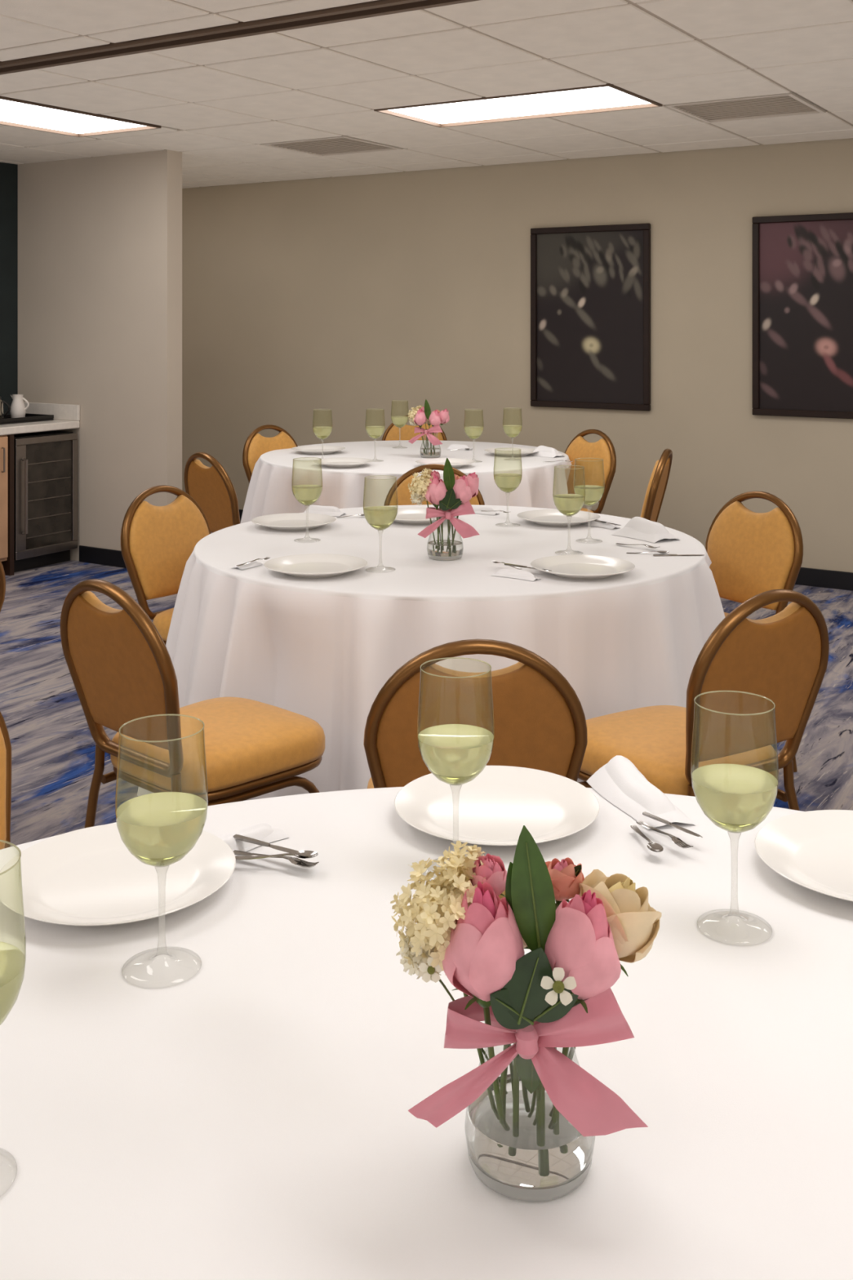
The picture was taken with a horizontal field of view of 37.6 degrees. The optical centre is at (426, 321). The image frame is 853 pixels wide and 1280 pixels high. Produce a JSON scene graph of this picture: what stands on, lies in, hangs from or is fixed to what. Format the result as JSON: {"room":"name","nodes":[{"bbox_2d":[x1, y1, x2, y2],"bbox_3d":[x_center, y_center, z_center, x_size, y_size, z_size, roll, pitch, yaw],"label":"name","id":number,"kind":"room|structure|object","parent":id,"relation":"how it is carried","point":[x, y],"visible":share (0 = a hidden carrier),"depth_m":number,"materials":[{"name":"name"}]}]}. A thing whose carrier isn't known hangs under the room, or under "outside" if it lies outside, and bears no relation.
{"room":"event space","nodes":[
{"label":"event space","id":0,"kind":"room"},
{"bbox_2d":[0,162,17,413],"bbox_3d":[-5.115,0.190,4.309,0.121,2.620,9.110,0,0,32],"label":"wall","id":1,"kind":"structure","parent":0,"point":[8,171],"depth_m":8.08,"materials":[{"name":"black paint"}]},
{"bbox_2d":[17,149,182,568],"bbox_3d":[-2.447,0.190,8.080,2.205,2.620,0.141,0,0,32],"label":"wall","id":2,"kind":"structure","parent":0,"point":[100,238],"depth_m":7.71,"materials":[{"name":"grey paint"}]},
{"bbox_2d":[23,402,79,421],"bbox_3d":[-2.409,0.572,7.976,0.560,0.100,0.020,0,0,32],"label":"backsplash","id":3,"kind":"structure","parent":2,"relation":"attached to","point":[60,411],"depth_m":7.92,"materials":[{"name":"stone"}]},
{"bbox_2d":[0,0,852,188],"bbox_3d":[-0.940,-1.110,2.700,10.650,0.181,10.990,0,0,32],"label":"ceiling","id":4,"kind":"structure","parent":0,"point":[215,104],"depth_m":5.18,"materials":[{"name":"tile"}]},
{"bbox_2d":[0,96,160,137],"bbox_3d":[-1.982,-1.048,6.234,0.615,0.064,1.230,0,0,32],"label":"ceiling light","id":5,"kind":"object","parent":4,"relation":"attached to","point":[15,113],"visible":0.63,"depth_m":6.46,"materials":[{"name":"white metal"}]},
{"bbox_2d":[0,0,480,75],"bbox_3d":[0.270,-1.039,3.802,9.560,0.062,0.121,0,0,32],"label":"trim","id":6,"kind":"structure","parent":4,"relation":"attached to","point":[380,7],"depth_m":4.39,"materials":[{"name":"brown metal"}]},
{"bbox_2d":[260,135,403,156],"bbox_3d":[-0.549,-1.036,7.324,0.595,0.038,0.595,0,0,32],"label":"ceiling vent","id":7,"kind":"object","parent":4,"relation":"in","point":[344,144],"visible":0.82,"depth_m":7.33,"materials":[{"name":"metal"}]},
{"bbox_2d":[373,83,662,128],"bbox_3d":[0.431,-1.048,5.989,1.230,0.064,0.615,0,0,32],"label":"ceiling light","id":8,"kind":"object","parent":4,"relation":"attached to","point":[609,97],"visible":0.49,"depth_m":6.02,"materials":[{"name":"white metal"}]},
{"bbox_2d":[665,92,825,123],"bbox_3d":[1.539,-1.036,6.024,0.595,0.038,0.595,0,0,32],"label":"ceiling vent","id":9,"kind":"object","parent":4,"relation":"in","point":[786,104],"visible":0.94,"depth_m":6.02,"materials":[{"name":"metal"}]},
{"bbox_2d":[0,532,852,846],"bbox_3d":[-0.940,1.540,2.700,10.650,0.080,10.990,0,0,32],"label":"floor","id":10,"kind":"structure","parent":0,"point":[53,745],"depth_m":4.77,"materials":[{"name":"blue carpet"}]},
{"bbox_2d":[0,560,5,612],"bbox_3d":[-1.524,1.046,3.546,0.581,0.911,0.425,0,0,30],"label":"banquet chair","id":11,"kind":"object","parent":10,"relation":"on","point":[2,579],"visible":1,"depth_m":3.59,"materials":[{"name":"brown metal"}]},
{"bbox_2d":[0,711,11,849],"bbox_3d":[-0.704,1.046,2.048,0.581,0.911,0.425,0,0,32],"label":"banquet chair","id":12,"kind":"object","parent":10,"relation":"on","point":[5,742],"visible":0.07,"depth_m":2.29,"materials":[{"name":"brown metal"}]},
{"bbox_2d":[0,435,13,576],"bbox_3d":[-3.407,1.086,6.361,0.593,0.828,2.800,0,0,32],"label":"base cabinet","id":13,"kind":"object","parent":10,"relation":"on","point":[6,442],"visible":0.99,"depth_m":7.37,"materials":[{"name":"brown wood"}]},
{"bbox_2d":[0,402,79,435],"bbox_3d":[-3.286,0.595,6.585,0.578,0.145,3.308,0,0,32],"label":"countertop","id":14,"kind":"structure","parent":13,"relation":"on","point":[66,416],"depth_m":7.82,"materials":[{"name":"stone"}]},
{"bbox_2d":[0,413,53,424],"bbox_3d":[-2.619,0.605,7.714,0.300,0.033,0.570,0,0,32],"label":"serving tray","id":15,"kind":"object","parent":14,"relation":"on","point":[6,420],"visible":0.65,"depth_m":7.74,"materials":[{"name":"black plastic"}]},
{"bbox_2d":[9,394,29,417],"bbox_3d":[-2.556,0.534,7.845,0.104,0.150,0.096,0,0,39],"label":"pitcher","id":16,"kind":"object","parent":15,"relation":"on","point":[18,409],"visible":0.9,"depth_m":7.82,"materials":[{"name":"beige ceramic"}]},
{"bbox_2d":[8,430,77,572],"bbox_3d":[-2.519,1.096,7.753,0.589,0.808,0.478,0,0,32],"label":"wine cooler","id":17,"kind":"object","parent":10,"relation":"on","point":[46,462],"visible":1,"depth_m":7.62,"materials":[{"name":"black plastic"}]},
{"bbox_2d":[120,484,210,644],"bbox_3d":[-0.737,1.046,4.356,0.581,0.911,0.425,0,0,34],"label":"banquet chair","id":18,"kind":"object","parent":10,"relation":"on","point":[157,542],"visible":0.38,"depth_m":4.40,"materials":[{"name":"fabric"}]},
{"bbox_2d":[60,578,324,828],"bbox_3d":[-0.562,1.046,3.061,0.425,0.911,0.581,0,0,42],"label":"banquet chair","id":19,"kind":"object","parent":10,"relation":"on","point":[121,668],"visible":0.95,"depth_m":2.93,"materials":[{"name":"fabric"}]},
{"bbox_2d":[183,452,239,532],"bbox_3d":[-0.805,1.046,5.835,0.581,0.911,0.425,0,0,-40],"label":"banquet chair","id":20,"kind":"object","parent":10,"relation":"on","point":[211,488],"visible":0.41,"depth_m":5.65,"materials":[{"name":"fabric"}]},
{"bbox_2d":[242,424,297,484],"bbox_3d":[-0.707,1.046,6.980,0.581,0.911,0.425,0,0,42],"label":"banquet chair","id":21,"kind":"object","parent":10,"relation":"on","point":[256,445],"visible":0.14,"depth_m":7.06,"materials":[{"name":"fabric"}]},
{"bbox_2d":[382,414,447,440],"bbox_3d":[-0.076,1.046,7.697,0.425,0.911,0.581,0,0,0],"label":"banquet chair","id":22,"kind":"object","parent":10,"relation":"on","point":[393,433],"visible":0.09,"depth_m":7.91,"materials":[{"name":"fabric"}]},
{"bbox_2d":[383,463,484,506],"bbox_3d":[0.028,1.046,4.918,0.425,0.911,0.581,0,0,1],"label":"banquet chair","id":23,"kind":"object","parent":10,"relation":"on","point":[402,496],"visible":0.09,"depth_m":5.15,"materials":[{"name":"fabric"}]},
{"bbox_2d":[363,639,587,788],"bbox_3d":[0.086,1.046,2.597,0.425,0.911,0.581,0,0,-2],"label":"banquet chair","id":24,"kind":"object","parent":10,"relation":"on","point":[539,717],"visible":0.38,"depth_m":2.34,"materials":[{"name":"brown metal"}]},
{"bbox_2d":[564,429,616,514],"bbox_3d":[0.693,1.046,6.706,0.581,0.911,0.425,0,0,-34],"label":"banquet chair","id":25,"kind":"object","parent":10,"relation":"on","point":[593,456],"visible":0.37,"depth_m":6.76,"materials":[{"name":"fabric"}]},
{"bbox_2d":[640,448,672,522],"bbox_3d":[0.857,1.046,5.888,0.581,0.911,0.425,0,0,18],"label":"banquet chair","id":26,"kind":"object","parent":10,"relation":"on","point":[657,485],"visible":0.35,"depth_m":5.69,"materials":[{"name":"brown metal"}]},
{"bbox_2d":[577,589,829,810],"bbox_3d":[0.623,1.046,2.986,0.425,0.911,0.581,0,0,-32],"label":"banquet chair","id":27,"kind":"object","parent":10,"relation":"on","point":[745,666],"visible":0.8,"depth_m":2.81,"materials":[{"name":"fabric"}]},
{"bbox_2d":[705,491,803,772],"bbox_3d":[0.935,1.046,4.204,0.581,0.911,0.425,0,0,-33],"label":"banquet chair","id":28,"kind":"object","parent":10,"relation":"on","point":[751,553],"visible":0.39,"depth_m":4.28,"materials":[{"name":"fabric"}]},
{"bbox_2d":[182,137,852,572],"bbox_3d":[1.942,0.190,7.331,10.650,2.620,0.121,0,0,32],"label":"wall","id":29,"kind":"structure","parent":0,"point":[345,298],"depth_m":8.21,"materials":[{"name":"beige paint"}]},
{"bbox_2d":[239,509,852,591],"bbox_3d":[1.907,1.450,7.274,10.450,0.100,0.016,0,0,32],"label":"baseboard","id":30,"kind":"structure","parent":29,"relation":"attached to","point":[829,579],"depth_m":7.06,"materials":[{"name":"black plastic"}]},
{"bbox_2d":[530,223,650,411],"bbox_3d":[1.014,-0.026,7.818,0.807,1.138,0.031,0,0,32],"label":"framed picture","id":31,"kind":"object","parent":29,"relation":"attached to","point":[590,286],"visible":1,"depth_m":7.81,"materials":[{"name":"brown wood"}]},
{"bbox_2d":[752,212,852,418],"bbox_3d":[2.236,-0.031,7.057,0.807,1.147,0.030,0,0,32],"label":"framed picture","id":32,"kind":"object","parent":29,"relation":"attached to","point":[802,264],"visible":1,"depth_m":7.12,"materials":[{"name":"brown wood"}]},
{"bbox_3d":[0.093,1.119,0.890,2.150,0.764,2.150,0,0,0],"label":"round table","id":33,"kind":"object","parent":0,"visible":0},
{"bbox_2d":[0,786,852,1279],"bbox_3d":[0.105,1.113,0.890,2.495,0.766,2.506,0,0,0],"label":"tablecloth","id":34,"kind":"object","parent":33,"relation":"on","point":[244,1114],"visible":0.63,"depth_m":1.20,"materials":[{"name":"white fabric"}]},
{"bbox_2d":[0,847,26,1182],"bbox_3d":[-0.394,0.594,1.064,0.103,0.272,0.103,0,0,-43],"label":"wine glass","id":35,"kind":"object","parent":34,"relation":"on","point":[12,960],"visible":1,"depth_m":1.06,"materials":[{"name":"beige"}]},
{"bbox_2d":[0,858,26,1025],"bbox_3d":[-0.394,0.536,1.064,0.103,0.154,0.103,0,0,-43],"label":"bowl","id":36,"kind":"object","parent":35,"relation":"on","point":[12,960],"depth_m":1.06,"materials":[{"name":"clear glass"}]},
{"bbox_2d":[0,822,235,925],"bbox_3d":[-0.397,0.716,1.612,0.300,0.026,0.300,0,0,0],"label":"dinner plate","id":37,"kind":"object","parent":34,"relation":"on","point":[86,876],"visible":0.91,"depth_m":1.61,"materials":[{"name":"white ceramic"}]},
{"bbox_2d":[115,722,208,976],"bbox_3d":[-0.299,0.594,1.415,0.103,0.272,0.103,0,0,-5],"label":"wine glass","id":38,"kind":"object","parent":34,"relation":"on","point":[159,829],"visible":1,"depth_m":1.39,"materials":[{"name":"beige"}]},
{"bbox_2d":[115,723,208,866],"bbox_3d":[-0.299,0.536,1.415,0.103,0.154,0.103,0,0,-5],"label":"bowl","id":39,"kind":"object","parent":38,"relation":"on","point":[159,828],"depth_m":1.39,"materials":[{"name":"clear glass"}]},
{"bbox_2d":[217,822,289,856],"bbox_3d":[-0.257,0.719,1.744,0.130,0.020,0.063,0,0,-40],"label":"napkin","id":40,"kind":"object","parent":34,"relation":"on","point":[264,832],"visible":0.6,"depth_m":1.75,"materials":[{"name":"white fabric"}]},
{"bbox_2d":[233,834,311,857],"bbox_3d":[-0.209,0.710,1.696,0.129,0.003,0.011,0,0,30],"label":"knife","id":41,"kind":"object","parent":40,"relation":"on","point":[241,837],"visible":1,"depth_m":1.70,"materials":[{"name":"silver metal"}]},
{"bbox_2d":[233,849,319,867],"bbox_3d":[-0.203,0.715,1.672,0.129,0.008,0.016,0,0,24],"label":"fork","id":42,"kind":"object","parent":34,"relation":"on","point":[295,860],"visible":0.98,"depth_m":1.66,"materials":[{"name":"silver metal"}]},
{"bbox_2d":[235,850,318,860],"bbox_3d":[-0.201,0.712,1.667,0.114,0.007,0.022,0,0,2],"label":"spoon","id":43,"kind":"object","parent":34,"relation":"on","point":[313,854],"visible":0.99,"depth_m":1.67,"materials":[{"name":"silver metal"}]},
{"bbox_2d":[293,850,318,858],"bbox_3d":[-0.160,0.711,1.666,0.033,0.005,0.022,0,0,2],"label":"bowl","id":44,"kind":"object","parent":43,"relation":"on","point":[313,854],"depth_m":1.67,"materials":[{"name":"silver metal"}]},
{"bbox_2d":[417,665,494,874],"bbox_3d":[0.039,0.594,1.661,0.103,0.272,0.103,0,0,-29],"label":"wine glass","id":45,"kind":"object","parent":34,"relation":"on","point":[455,753],"visible":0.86,"depth_m":1.63,"materials":[{"name":"beige"}]},
{"bbox_2d":[417,666,494,785],"bbox_3d":[0.039,0.536,1.661,0.103,0.154,0.103,0,0,-29],"label":"bowl","id":46,"kind":"object","parent":45,"relation":"on","point":[455,753],"depth_m":1.63,"materials":[{"name":"clear glass"}]},
{"bbox_2d":[394,765,599,845],"bbox_3d":[0.102,0.716,1.836,0.300,0.026,0.300,0,0,0],"label":"dinner plate","id":47,"kind":"object","parent":34,"relation":"on","point":[493,808],"visible":0.94,"depth_m":1.85,"materials":[{"name":"white ceramic"}]},
{"bbox_2d":[464,1042,595,1201],"bbox_3d":[0.090,0.662,1.087,0.113,0.135,0.113,0,0,0],"label":"flower vase","id":48,"kind":"object","parent":34,"relation":"on","point":[526,1151],"visible":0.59,"depth_m":1.05,"materials":[{"name":"clear glass"}]},
{"bbox_2d":[390,840,496,1108],"bbox_3d":[0.017,0.578,1.069,0.096,0.255,0.094,0,0,0],"label":"flower","id":49,"kind":"object","parent":48,"relation":"on","point":[435,914],"visible":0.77,"depth_m":1.05,"materials":[{"name":"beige plant"}]},
{"bbox_2d":[419,956,507,1093],"bbox_3d":[0.030,0.598,1.063,0.092,0.144,0.022,0,0,-43],"label":"white waxflower","id":50,"kind":"object","parent":48,"relation":"on","point":[423,966],"visible":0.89,"depth_m":1.03,"materials":[{"name":"beige plant"}]},
{"bbox_2d":[442,880,524,1124],"bbox_3d":[0.051,0.587,1.037,0.077,0.244,0.068,0,0,-26],"label":"tulip","id":51,"kind":"object","parent":48,"relation":"on","point":[484,948],"visible":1,"depth_m":1.02,"materials":[{"name":"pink plant"}]},
{"bbox_2d":[489,988,533,1029],"bbox_3d":[0.070,0.556,1.013,0.037,0.034,0.007,0,0,-2],"label":"greens","id":52,"kind":"object","parent":51,"relation":"attached to","point":[500,1002],"visible":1,"depth_m":1.01,"materials":[{"name":"plant"}]},
{"bbox_2d":[501,946,554,1024],"bbox_3d":[0.082,0.535,1.011,0.043,0.062,0.007,0,0,0],"label":"greens","id":53,"kind":"object","parent":51,"relation":"attached to","point":[526,995],"visible":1,"depth_m":1.01,"materials":[{"name":"plant"}]},
{"bbox_2d":[469,853,513,1093],"bbox_3d":[0.057,0.581,1.081,0.034,0.249,0.052,0,0,22],"label":"rose","id":54,"kind":"object","parent":48,"relation":"on","point":[493,868],"visible":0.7,"depth_m":1.06,"materials":[{"name":"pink plant"}]},
{"bbox_2d":[505,862,536,1111],"bbox_3d":[0.088,0.575,1.063,0.025,0.250,0.054,0,0,26],"label":"greens","id":55,"kind":"object","parent":48,"relation":"in","point":[508,885],"visible":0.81,"depth_m":1.04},
{"bbox_2d":[515,1054,539,1093],"bbox_3d":[0.089,0.632,1.059,0.027,0.039,0.005,0,0,0],"label":"greens","id":56,"kind":"object","parent":48,"relation":"in","point":[526,1071],"visible":0.59,"depth_m":1.06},
{"bbox_2d":[408,987,648,1136],"bbox_3d":[0.082,0.603,1.068,0.194,0.111,0.123,0,0,0],"label":"ribbon bow","id":57,"kind":"object","parent":48,"relation":"attached to","point":[593,1108],"visible":0.85,"depth_m":1.02,"materials":[{"name":"fabric"}]},
{"bbox_2d":[511,825,555,1118],"bbox_3d":[0.096,0.561,1.054,0.034,0.295,0.061,0,0,23],"label":"greens","id":58,"kind":"object","parent":48,"relation":"in","point":[532,893],"visible":0.77,"depth_m":1.03,"materials":[{"name":"plant"}]},
{"bbox_2d":[540,967,576,1092],"bbox_3d":[0.098,0.594,1.042,0.028,0.151,0.088,0,0,-12],"label":"white waxflower","id":59,"kind":"object","parent":48,"relation":"on","point":[558,973],"visible":0.81,"depth_m":1.00,"materials":[{"name":"beige plant"}]},
{"bbox_2d":[545,857,584,907],"bbox_3d":[0.119,0.589,1.103,0.042,0.233,0.042,0,0,24],"label":"rose","id":60,"kind":"object","parent":48,"relation":"on","point":[565,883],"visible":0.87,"depth_m":1.09,"materials":[{"name":"pink plant"}]},
{"bbox_2d":[544,889,621,1122],"bbox_3d":[0.129,0.589,1.041,0.067,0.239,0.075,0,0,14],"label":"tulip","id":61,"kind":"object","parent":48,"relation":"on","point":[580,941],"visible":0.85,"depth_m":1.02,"materials":[{"name":"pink plant"}]},
{"bbox_2d":[533,987,578,1022],"bbox_3d":[0.105,0.554,1.016,0.040,0.032,0.006,0,0,2],"label":"greens","id":62,"kind":"object","parent":61,"relation":"attached to","point":[554,1012],"visible":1,"depth_m":1.02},
{"bbox_2d":[567,869,661,1060],"bbox_3d":[0.161,0.593,1.082,0.084,0.230,0.076,0,0,-24],"label":"rose","id":63,"kind":"object","parent":48,"relation":"on","point":[634,925],"visible":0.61,"depth_m":1.06,"materials":[{"name":"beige plant"}]},
{"bbox_2d":[586,755,694,830],"bbox_3d":[0.325,0.707,1.901,0.099,0.045,0.200,0,0,-14],"label":"napkin","id":64,"kind":"object","parent":34,"relation":"on","point":[619,781],"visible":1,"depth_m":1.88,"materials":[{"name":"white fabric"}]},
{"bbox_2d":[631,824,663,852],"bbox_3d":[0.304,0.716,1.736,0.021,0.007,0.104,0,0,-10],"label":"spoon","id":65,"kind":"object","parent":34,"relation":"on","point":[653,846],"visible":1,"depth_m":1.71,"materials":[{"name":"silver metal"}]},
{"bbox_2d":[635,820,693,848],"bbox_3d":[0.330,0.714,1.746,0.014,0.007,0.113,0,0,-28],"label":"fork","id":66,"kind":"object","parent":34,"relation":"on","point":[678,842],"visible":1,"depth_m":1.73,"materials":[{"name":"silver metal"}]},
{"bbox_2d":[642,811,702,837],"bbox_3d":[0.347,0.710,1.768,0.009,0.002,0.108,0,0,-38],"label":"knife","id":67,"kind":"object","parent":34,"relation":"on","point":[646,814],"visible":1,"depth_m":1.77,"materials":[{"name":"silver metal"}]},
{"bbox_2d":[690,699,778,936],"bbox_3d":[0.371,0.594,1.508,0.103,0.272,0.103,0,0,43],"label":"wine glass","id":68,"kind":"object","parent":34,"relation":"on","point":[736,797],"visible":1,"depth_m":1.48,"materials":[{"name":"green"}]},
{"bbox_2d":[690,707,778,832],"bbox_3d":[0.371,0.536,1.508,0.103,0.154,0.103,0,0,43],"label":"bowl","id":69,"kind":"object","parent":68,"relation":"on","point":[736,797],"depth_m":1.48,"materials":[{"name":"clear glass"}]},
{"bbox_2d":[754,809,852,901],"bbox_3d":[0.588,0.716,1.656,0.300,0.026,0.300,0,0,0],"label":"dinner plate","id":70,"kind":"object","parent":34,"relation":"on","point":[813,850],"visible":1,"depth_m":1.70,"materials":[{"name":"white ceramic"}]},
{"bbox_3d":[0.075,1.119,4.165,1.640,0.764,1.640,0,0,0],"label":"round table","id":71,"kind":"object","parent":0,"visible":0},
{"bbox_2d":[137,504,724,800],"bbox_3d":[0.070,1.113,4.133,2.012,0.766,1.973,0,0,0],"label":"tablecloth","id":72,"kind":"object","parent":71,"relation":"on","point":[322,651],"visible":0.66,"depth_m":3.50,"materials":[{"name":"white fabric"}]},
{"bbox_2d":[251,513,336,530],"bbox_3d":[-0.471,0.716,4.449,0.300,0.026,0.300,0,0,0],"label":"dinner plate","id":73,"kind":"object","parent":72,"relation":"on","point":[280,522],"visible":1,"depth_m":4.49,"materials":[{"name":"white ceramic"}]},
{"bbox_2d":[291,468,322,540],"bbox_3d":[-0.397,0.594,4.171,0.103,0.272,0.103,0,0,1],"label":"wine glass","id":74,"kind":"object","parent":72,"relation":"on","point":[306,495],"visible":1,"depth_m":4.14,"materials":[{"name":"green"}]},
{"bbox_2d":[263,553,367,577],"bbox_3d":[-0.322,0.716,3.647,0.300,0.026,0.300,0,0,0],"label":"dinner plate","id":75,"kind":"object","parent":72,"relation":"on","point":[309,565],"visible":1,"depth_m":3.69,"materials":[{"name":"white ceramic"}]},
{"bbox_2d":[303,505,346,516],"bbox_3d":[-0.385,0.712,4.734,0.150,0.034,0.083,0,0,20],"label":"napkin","id":76,"kind":"object","parent":72,"relation":"on","point":[332,511],"visible":0.82,"depth_m":4.71,"materials":[{"name":"white fabric"}]},
{"bbox_2d":[363,477,398,568],"bbox_3d":[-0.135,0.594,3.679,0.103,0.272,0.103,0,0,12],"label":"wine glass","id":77,"kind":"object","parent":72,"relation":"on","point":[379,517],"visible":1,"depth_m":3.65,"materials":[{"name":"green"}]},
{"bbox_2d":[393,507,436,524],"bbox_3d":[-0.034,0.716,4.587,0.300,0.026,0.300,0,0,0],"label":"dinner plate","id":78,"kind":"object","parent":72,"relation":"on","point":[416,516],"visible":0.48,"depth_m":4.61,"materials":[{"name":"white ceramic"}]},
{"bbox_2d":[426,516,463,560],"bbox_3d":[0.058,0.662,3.866,0.113,0.135,0.113,0,0,-14],"label":"flower vase","id":79,"kind":"object","parent":72,"relation":"on","point":[443,550],"visible":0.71,"depth_m":3.83,"materials":[{"name":"clear glass"}]},
{"bbox_2d":[407,467,435,543],"bbox_3d":[-0.009,0.578,3.832,0.096,0.255,0.094,0,0,-14],"label":"flower","id":80,"kind":"object","parent":79,"relation":"on","point":[419,492],"visible":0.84,"depth_m":3.81,"materials":[{"name":"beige plant"}]},
{"bbox_2d":[425,474,446,544],"bbox_3d":[0.032,0.587,3.808,0.077,0.244,0.068,0,0,-40],"label":"tulip","id":81,"kind":"object","parent":79,"relation":"on","point":[437,490],"visible":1,"depth_m":3.79,"materials":[{"name":"pink plant"}]},
{"bbox_2d":[417,500,479,537],"bbox_3d":[0.054,0.603,3.846,0.194,0.111,0.123,0,0,-14],"label":"ribbon bow","id":82,"kind":"object","parent":79,"relation":"attached to","point":[464,529],"visible":0.98,"depth_m":3.80,"materials":[{"name":"fabric"}]},
{"bbox_2d":[443,457,454,543],"bbox_3d":[0.072,0.561,3.836,0.034,0.295,0.061,0,0,9],"label":"greens","id":83,"kind":"object","parent":79,"relation":"in","point":[448,473],"visible":0.94,"depth_m":3.81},
{"bbox_2d":[451,475,472,543],"bbox_3d":[0.106,0.589,3.831,0.067,0.239,0.075,0,0,0],"label":"tulip","id":84,"kind":"object","parent":79,"relation":"on","point":[461,488],"visible":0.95,"depth_m":3.81,"materials":[{"name":"pink plant"}]},
{"bbox_2d":[464,472,479,500],"bbox_3d":[0.129,0.511,3.881,0.064,0.091,0.067,0,0,-7],"label":"rose","id":85,"kind":"object","parent":79,"relation":"in","point":[473,479],"visible":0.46,"depth_m":3.86,"materials":[{"name":"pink plant"}]},
{"bbox_2d":[493,450,522,524],"bbox_3d":[0.291,0.594,4.485,0.103,0.272,0.103,0,0,16],"label":"wine glass","id":86,"kind":"object","parent":72,"relation":"on","point":[506,482],"visible":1,"depth_m":4.45,"materials":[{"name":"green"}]},
{"bbox_2d":[491,568,541,581],"bbox_3d":[0.258,0.719,3.573,0.140,0.020,0.059,0,0,38],"label":"napkin","id":87,"kind":"object","parent":72,"relation":"on","point":[509,573],"visible":1,"depth_m":3.56,"materials":[{"name":"white fabric"}]},
{"bbox_2d":[516,509,599,526],"bbox_3d":[0.478,0.716,4.540,0.300,0.026,0.300,0,0,0],"label":"dinner plate","id":88,"kind":"object","parent":72,"relation":"on","point":[550,517],"visible":0.97,"depth_m":4.57,"materials":[{"name":"white ceramic"}]},
{"bbox_2d":[552,466,585,552],"bbox_3d":[0.449,0.594,3.944,0.103,0.272,0.103,0,0,29],"label":"wine glass","id":89,"kind":"object","parent":72,"relation":"on","point":[569,504],"visible":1,"depth_m":3.91,"materials":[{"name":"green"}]},
{"bbox_2d":[530,555,635,579],"bbox_3d":[0.452,0.716,3.627,0.300,0.026,0.300,0,0,0],"label":"dinner plate","id":90,"kind":"object","parent":72,"relation":"on","point":[570,566],"visible":0.98,"depth_m":3.66,"materials":[{"name":"white ceramic"}]},
{"bbox_2d":[573,466,604,540],"bbox_3d":[0.540,0.594,4.159,0.103,0.272,0.103,0,0,-1],"label":"wine glass","id":91,"kind":"object","parent":72,"relation":"on","point":[593,494],"visible":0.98,"depth_m":4.13,"materials":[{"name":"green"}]},
{"bbox_2d":[612,516,680,542],"bbox_3d":[0.747,0.698,4.234,0.150,0.062,0.200,0,0,-30],"label":"napkin","id":92,"kind":"object","parent":72,"relation":"on","point":[637,527],"visible":1,"depth_m":4.19,"materials":[{"name":"white fabric"}]},
{"bbox_3d":[-0.066,1.119,6.860,1.650,0.764,1.650,0,0,0],"label":"round table","id":93,"kind":"object","parent":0,"visible":0},
{"bbox_2d":[240,440,571,523],"bbox_3d":[-0.064,1.113,6.807,2.014,0.766,1.955,0,0,0],"label":"tablecloth","id":94,"kind":"object","parent":93,"relation":"on","point":[269,491],"visible":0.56,"depth_m":6.33,"materials":[{"name":"white fabric"}]},
{"bbox_2d":[291,445,345,454],"bbox_3d":[-0.599,0.716,6.952,0.300,0.026,0.300,0,0,0],"label":"dinner plate","id":95,"kind":"object","parent":94,"relation":"on","point":[310,450],"visible":1,"depth_m":7.01,"materials":[{"name":"white ceramic"}]},
{"bbox_2d":[312,414,332,439],"bbox_3d":[-0.540,0.594,6.504,0.103,0.272,0.103,0,0,-24],"label":"wine glass","id":96,"kind":"object","parent":94,"relation":"on","point":[322,433],"visible":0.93,"depth_m":6.47,"materials":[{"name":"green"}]},
{"bbox_2d":[313,457,373,467],"bbox_3d":[-0.421,0.716,6.326,0.300,0.026,0.300,0,0,0],"label":"dinner plate","id":97,"kind":"object","parent":94,"relation":"on","point":[344,462],"visible":1,"depth_m":6.37,"materials":[{"name":"white ceramic"}]},
{"bbox_2d":[365,412,385,461],"bbox_3d":[-0.268,0.594,6.535,0.103,0.272,0.103,0,0,-5],"label":"wine glass","id":98,"kind":"object","parent":94,"relation":"on","point":[374,432],"visible":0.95,"depth_m":6.50,"materials":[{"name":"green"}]},
{"bbox_2d":[420,433,440,457],"bbox_3d":[0.021,0.662,6.728,0.113,0.135,0.113,0,0,16],"label":"flower vase","id":99,"kind":"object","parent":94,"relation":"on","point":[429,452],"visible":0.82,"depth_m":6.69,"materials":[{"name":"clear glass"}]},
{"bbox_2d":[408,424,442,445],"bbox_3d":[0.009,0.603,6.712,0.194,0.111,0.123,0,0,16],"label":"ribbon bow","id":100,"kind":"object","parent":99,"relation":"attached to","point":[433,440],"visible":1,"depth_m":6.66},
{"bbox_2d":[415,457,475,468],"bbox_3d":[0.094,0.716,6.296,0.300,0.026,0.300,0,0,0],"label":"dinner plate","id":101,"kind":"object","parent":94,"relation":"on","point":[455,463],"visible":0.63,"depth_m":6.37,"materials":[{"name":"white ceramic"}]},
{"bbox_2d":[463,409,484,462],"bbox_3d":[0.246,0.594,6.504,0.103,0.272,0.103,0,0,44],"label":"wine glass","id":102,"kind":"object","parent":94,"relation":"on","point":[473,433],"visible":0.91,"depth_m":6.47,"materials":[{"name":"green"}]},
{"bbox_2d":[484,447,538,456],"bbox_3d":[0.466,0.716,6.845,0.300,0.026,0.300,0,0,0],"label":"dinner plate","id":103,"kind":"object","parent":94,"relation":"on","point":[508,451],"visible":1,"depth_m":6.90,"materials":[{"name":"white ceramic"}]},
{"bbox_2d":[502,408,522,459],"bbox_3d":[0.453,0.594,6.598,0.103,0.272,0.103,0,0,42],"label":"wine glass","id":104,"kind":"object","parent":94,"relation":"on","point":[512,431],"visible":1,"depth_m":6.57,"materials":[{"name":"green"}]},
{"bbox_2d":[528,445,564,457],"bbox_3d":[0.659,0.703,6.795,0.120,0.052,0.180,0,0,-40],"label":"napkin","id":105,"kind":"object","parent":94,"relation":"on","point":[544,451],"visible":0.99,"depth_m":6.76,"materials":[{"name":"white fabric"}]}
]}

